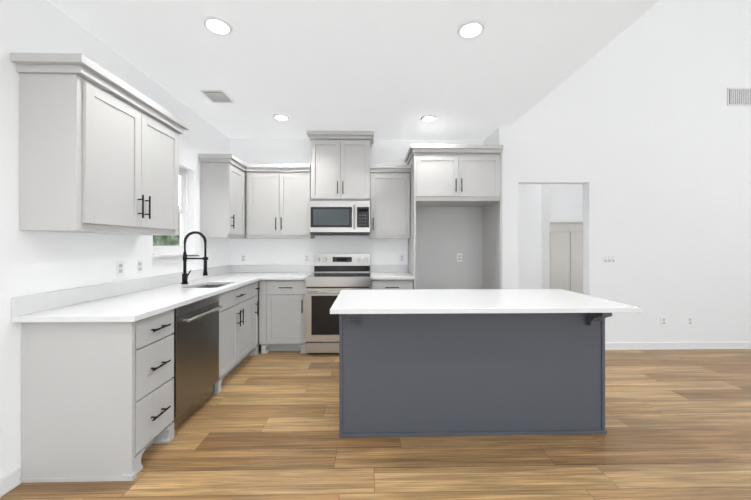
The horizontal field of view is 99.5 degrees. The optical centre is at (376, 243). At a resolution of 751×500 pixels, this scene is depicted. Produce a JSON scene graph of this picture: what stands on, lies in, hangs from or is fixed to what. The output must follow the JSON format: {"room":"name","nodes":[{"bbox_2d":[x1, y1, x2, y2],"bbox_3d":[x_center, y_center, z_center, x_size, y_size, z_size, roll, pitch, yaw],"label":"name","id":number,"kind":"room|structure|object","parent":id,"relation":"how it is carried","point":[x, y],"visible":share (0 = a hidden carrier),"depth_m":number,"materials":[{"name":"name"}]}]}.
{"room":"kitchen","nodes":[
{"label":"kitchen","id":0,"kind":"room"},
{"bbox_2d":[0,0,229,478],"bbox_3d":[-2.001,-0.120,0.553,0.160,2.840,7.920,0,0,-1],"label":"wall","id":1,"kind":"structure","parent":0,"point":[34,262],"depth_m":1.89,"materials":[{"name":"paint"}]},
{"bbox_2d":[0,468,20,496],"bbox_3d":[-1.881,1.253,-0.761,0.021,0.085,4.975,0,0,-1],"label":"baseboard","id":2,"kind":"structure","parent":1,"relation":"attached to","point":[10,481],"depth_m":1.68,"materials":[{"name":"paint"}]},
{"bbox_2d":[11,53,189,234],"bbox_3d":[-1.767,-0.539,2.202,0.370,0.944,1.021,0,0,-1],"label":"wall cabinet","id":3,"kind":"object","parent":1,"relation":"attached to","point":[99,150],"visible":1,"depth_m":1.81,"materials":[{"name":"paint"}]},
{"bbox_2d":[116,261,123,275],"bbox_3d":[-1.957,0.194,2.434,0.008,0.116,0.072,0,0,-1],"label":"electrical outlet","id":4,"kind":"object","parent":1,"relation":"attached to","point":[119,268],"visible":1,"depth_m":2.43,"materials":[{"name":"white plastic"}]},
{"bbox_2d":[136,259,142,273],"bbox_3d":[-1.961,0.194,2.639,0.008,0.116,0.072,0,0,-1],"label":"electrical outlet","id":5,"kind":"object","parent":1,"relation":"attached to","point":[139,266],"visible":1,"depth_m":2.63,"materials":[{"name":"white plastic"}]},
{"bbox_2d":[150,167,198,265],"bbox_3d":[-2.022,-0.297,3.139,0.160,0.990,0.730,0,0,-1],"label":"window","id":6,"kind":"structure","parent":1,"relation":"in","point":[161,255],"depth_m":3.36,"materials":[{"name":"white plastic"}]},
{"bbox_2d":[47,0,659,140],"bbox_3d":[-0.186,-1.490,0.587,3.790,0.100,7.900,0,0,-1],"label":"ceiling","id":7,"kind":"structure","parent":0,"point":[390,69],"depth_m":2.43,"materials":[{"name":"paint"}]},
{"bbox_2d":[200,90,233,102],"bbox_3d":[-1.546,-1.425,3.106,0.210,0.012,0.255,0,0,-1],"label":"ceiling vent","id":8,"kind":"object","parent":7,"relation":"in","point":[217,96],"visible":1,"depth_m":3.08,"materials":[{"name":"white metal"}]},
{"bbox_2d":[202,16,232,34],"bbox_3d":[-1.044,-1.429,2.099,0.184,0.011,0.184,0,0,-1],"label":"recessed light","id":9,"kind":"object","parent":7,"relation":"in","point":[217,25],"visible":1,"depth_m":2.08,"materials":[{"name":"paint"}]},
{"bbox_2d":[273,114,289,120],"bbox_3d":[-1.077,-1.425,3.612,0.184,0.011,0.184,0,0,-1],"label":"recessed light","id":10,"kind":"object","parent":7,"relation":"in","point":[281,117],"visible":0.96,"depth_m":3.60,"materials":[{"name":"paint"}]},
{"bbox_2d":[421,115,436,121],"bbox_3d":[0.603,-1.424,3.648,0.184,0.011,0.184,0,0,-1],"label":"recessed light","id":11,"kind":"object","parent":7,"relation":"in","point":[428,118],"visible":0.98,"depth_m":3.62,"materials":[{"name":"paint"}]},
{"bbox_2d":[457,20,484,38],"bbox_3d":[0.636,-1.429,2.135,0.184,0.011,0.184,0,0,-1],"label":"recessed light","id":12,"kind":"object","parent":7,"relation":"in","point":[469,29],"visible":1,"depth_m":2.12,"materials":[{"name":"paint"}]},
{"bbox_2d":[230,139,483,289],"bbox_3d":[-0.255,-0.108,4.460,3.500,2.840,0.143,0,0,-1],"label":"wall","id":13,"kind":"structure","parent":0,"point":[294,251],"depth_m":4.40,"materials":[{"name":"paint"}]},
{"bbox_2d":[241,254,245,261],"bbox_3d":[-1.818,0.207,4.353,0.072,0.116,0.008,0,0,-1],"label":"electrical outlet","id":14,"kind":"object","parent":13,"relation":"attached to","point":[243,257],"visible":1,"depth_m":4.35,"materials":[{"name":"white plastic"}]},
{"bbox_2d":[198,131,410,238],"bbox_3d":[-0.774,-0.739,3.974,2.432,1.356,0.810,0,0,-1],"label":"upper cabinets","id":15,"kind":"object","parent":13,"relation":"attached to","point":[240,199],"visible":1,"depth_m":4.05,"materials":[{"name":"paint"}]},
{"bbox_2d":[304,254,309,261],"bbox_3d":[-0.953,0.207,4.371,0.072,0.116,0.008,0,0,-1],"label":"electrical outlet","id":16,"kind":"object","parent":13,"relation":"attached to","point":[306,257],"visible":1,"depth_m":4.37,"materials":[{"name":"white plastic"}]},
{"bbox_2d":[310,201,369,235],"bbox_3d":[-0.457,-0.315,4.157,0.754,0.424,0.451,0,0,-1],"label":"microwave","id":17,"kind":"object","parent":13,"relation":"attached to","point":[339,218],"visible":1,"depth_m":3.98,"materials":[{"name":"silver metal"}]},
{"bbox_2d":[399,254,404,261],"bbox_3d":[0.357,0.207,4.399,0.072,0.116,0.008,0,0,-1],"label":"electrical outlet","id":18,"kind":"object","parent":13,"relation":"attached to","point":[401,257],"visible":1,"depth_m":4.40,"materials":[{"name":"white plastic"}]},
{"bbox_2d":[457,253,461,261],"bbox_3d":[1.157,0.202,4.417,0.072,0.116,0.008,0,0,-1],"label":"outlet","id":19,"kind":"object","parent":13,"relation":"attached to","point":[459,257],"visible":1,"depth_m":4.41,"materials":[{"name":"white plastic"}]},
{"bbox_2d":[0,345,750,499],"bbox_3d":[2.070,1.361,0.986,8.600,0.120,8.900,0,0,-1],"label":"floor","id":20,"kind":"structure","parent":0,"point":[259,426],"depth_m":1.99,"materials":[{"name":"brown wood"}]},
{"bbox_2d":[20,309,173,482],"bbox_3d":[-1.649,0.865,1.939,0.596,0.878,0.382,0,0,-1],"label":"base cabinet","id":21,"kind":"object","parent":20,"relation":"on","point":[97,401],"depth_m":1.75,"materials":[{"name":"paint"}]},
{"bbox_2d":[171,294,222,430],"bbox_3d":[-1.614,0.869,2.444,0.636,0.874,0.610,0,0,-1],"label":"dishwasher","id":22,"kind":"object","parent":20,"relation":"on","point":[196,351],"visible":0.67,"depth_m":2.38,"materials":[{"name":"silver metal"}]},
{"bbox_2d":[219,280,259,363],"bbox_3d":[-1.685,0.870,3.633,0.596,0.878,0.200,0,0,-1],"label":"base cabinet","id":23,"kind":"object","parent":20,"relation":"on","point":[239,314],"depth_m":3.18,"materials":[{"name":"paint"}]},
{"bbox_2d":[12,231,271,322],"bbox_3d":[-1.639,0.261,3.029,0.660,0.753,2.654,0,0,-1],"label":"countertop","id":24,"kind":"structure","parent":23,"relation":"on","point":[133,300],"depth_m":2.21,"materials":[{"name":"stone"}]},
{"bbox_2d":[181,231,207,283],"bbox_3d":[-1.756,0.140,3.103,0.250,0.510,0.131,0,0,-1],"label":"faucet","id":25,"kind":"object","parent":24,"relation":"on","point":[185,275],"depth_m":3.07,"materials":[{"name":"black metal"}]},
{"bbox_2d":[196,285,224,287],"bbox_3d":[-1.577,0.534,3.034,0.340,0.208,0.491,0,0,-1],"label":"sink","id":26,"kind":"object","parent":24,"relation":"in","point":[197,286],"depth_m":3.26,"materials":[{"name":"silver metal"}]},
{"bbox_2d":[259,280,305,353],"bbox_3d":[-1.116,0.872,4.068,0.553,0.878,0.596,0,0,-1],"label":"base cabinet","id":27,"kind":"object","parent":20,"relation":"on","point":[281,315],"depth_m":3.78,"materials":[{"name":"paint"}]},
{"bbox_2d":[264,265,313,279],"bbox_3d":[-1.085,0.364,4.045,0.492,0.132,0.644,0,0,-1],"label":"countertop","id":28,"kind":"structure","parent":27,"relation":"on","point":[276,272],"depth_m":4.32,"materials":[{"name":"stone"}]},
{"bbox_2d":[305,254,369,353],"bbox_3d":[-0.454,0.728,4.003,0.758,1.165,0.740,0,0,-1],"label":"range","id":29,"kind":"object","parent":20,"relation":"on","point":[330,278],"visible":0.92,"depth_m":3.70,"materials":[{"name":"silver metal"}]},
{"bbox_2d":[371,279,412,289],"bbox_3d":[0.185,0.872,4.096,0.510,0.878,0.596,0,0,-1],"label":"base cabinet","id":30,"kind":"object","parent":20,"relation":"on","point":[403,284],"depth_m":3.80,"materials":[{"name":"paint"}]},
{"bbox_2d":[370,265,413,279],"bbox_3d":[0.185,0.364,4.074,0.512,0.132,0.642,0,0,-1],"label":"countertop","id":31,"kind":"structure","parent":30,"relation":"on","point":[377,272],"depth_m":4.32,"materials":[{"name":"stone"}]},
{"bbox_2d":[405,144,503,288],"bbox_3d":[0.950,0.074,4.078,1.100,2.473,0.670,0,0,-1],"label":"surround","id":32,"kind":"object","parent":20,"relation":"on","point":[455,175],"visible":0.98,"depth_m":3.80,"materials":[{"name":"paint"}]},
{"bbox_2d":[334,313,611,436],"bbox_3d":[0.658,0.864,2.345,1.831,0.884,0.644,0,0,-1],"label":"kitchen island","id":33,"kind":"object","parent":20,"relation":"on","point":[448,362],"depth_m":2.17,"materials":[{"name":"paint"}]},
{"bbox_2d":[330,289,640,312],"bbox_3d":[0.653,0.405,2.294,1.870,0.030,0.800,0,0,-1],"label":"island countertop","id":34,"kind":"structure","parent":33,"relation":"on","point":[408,300],"depth_m":2.09,"materials":[{"name":"white stone"}]},
{"bbox_2d":[484,130,495,144],"bbox_3d":[1.560,-0.108,4.291,0.120,2.840,0.560,0,0,-1],"label":"wall","id":35,"kind":"structure","parent":0,"point":[490,139],"depth_m":4.14,"materials":[{"name":"paint"}]},
{"bbox_2d":[518,184,541,288],"bbox_3d":[1.983,-0.107,4.830,0.750,2.840,0.580,0,0,-1],"label":"wall","id":36,"kind":"structure","parent":0,"point":[530,241],"depth_m":4.54,"materials":[{"name":"paint"}]},
{"bbox_2d":[541,184,549,288],"bbox_3d":[2.501,-0.106,4.991,0.288,2.840,0.280,0,0,-1],"label":"wall","id":37,"kind":"structure","parent":0,"point":[545,196],"depth_m":4.85,"materials":[{"name":"paint"}]},
{"bbox_2d":[550,184,582,221],"bbox_3d":[2.890,-0.105,5.199,2.580,2.840,0.120,0,0,-1],"label":"wall","id":38,"kind":"structure","parent":0,"point":[566,202],"depth_m":5.14,"materials":[{"name":"paint"}]},
{"bbox_2d":[550,222,582,293],"bbox_3d":[3.353,0.446,5.122,1.418,1.567,0.045,0,0,-1],"label":"wainscot","id":39,"kind":"structure","parent":38,"relation":"attached to","point":[566,255],"depth_m":5.13,"materials":[{"name":"paint"}]},
{"bbox_2d":[496,0,750,342],"bbox_3d":[3.836,-1.489,4.004,4.660,5.600,0.120,0,0,-1],"label":"wall","id":40,"kind":"structure","parent":0,"point":[639,129],"depth_m":3.94,"materials":[{"name":"paint"}]},
{"bbox_2d":[603,255,615,263],"bbox_3d":[2.868,0.200,3.912,0.164,0.116,0.010,0,0,-1],"label":"light switch","id":41,"kind":"object","parent":40,"relation":"attached to","point":[609,259],"visible":1,"depth_m":3.91,"materials":[{"name":"white plastic"}]},
{"bbox_2d":[661,317,666,325],"bbox_3d":[3.548,0.966,3.925,0.072,0.116,0.008,0,0,-1],"label":"electrical outlet","id":42,"kind":"object","parent":40,"relation":"attached to","point":[663,321],"visible":1,"depth_m":3.92,"materials":[{"name":"white plastic"}]},
{"bbox_2d":[605,342,750,349],"bbox_3d":[3.759,1.268,3.922,4.498,0.085,0.021,0,0,-1],"label":"baseboard","id":43,"kind":"structure","parent":40,"relation":"attached to","point":[676,345],"depth_m":3.92,"materials":[{"name":"paint"}]},
{"bbox_2d":[687,316,692,325],"bbox_3d":[3.878,0.966,3.932,0.072,0.116,0.008,0,0,-1],"label":"electrical outlet","id":44,"kind":"object","parent":40,"relation":"attached to","point":[689,320],"visible":1,"depth_m":3.93,"materials":[{"name":"white plastic"}]},
{"bbox_2d":[727,88,750,105],"bbox_3d":[4.555,-1.819,3.954,0.385,0.220,0.012,0,0,-1],"label":"air vent","id":45,"kind":"object","parent":40,"relation":"in","point":[738,96],"visible":1,"depth_m":3.95,"materials":[{"name":"white metal"}]},
{"label":"outside","id":46,"kind":"structure","parent":0,"visible":0},
{"bbox_2d":[153,213,179,245],"bbox_3d":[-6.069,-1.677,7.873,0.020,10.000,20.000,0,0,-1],"label":"window","id":47,"kind":"structure","parent":46,"point":[163,242],"depth_m":9.28,"materials":[{"name":"glass"}]}
]}

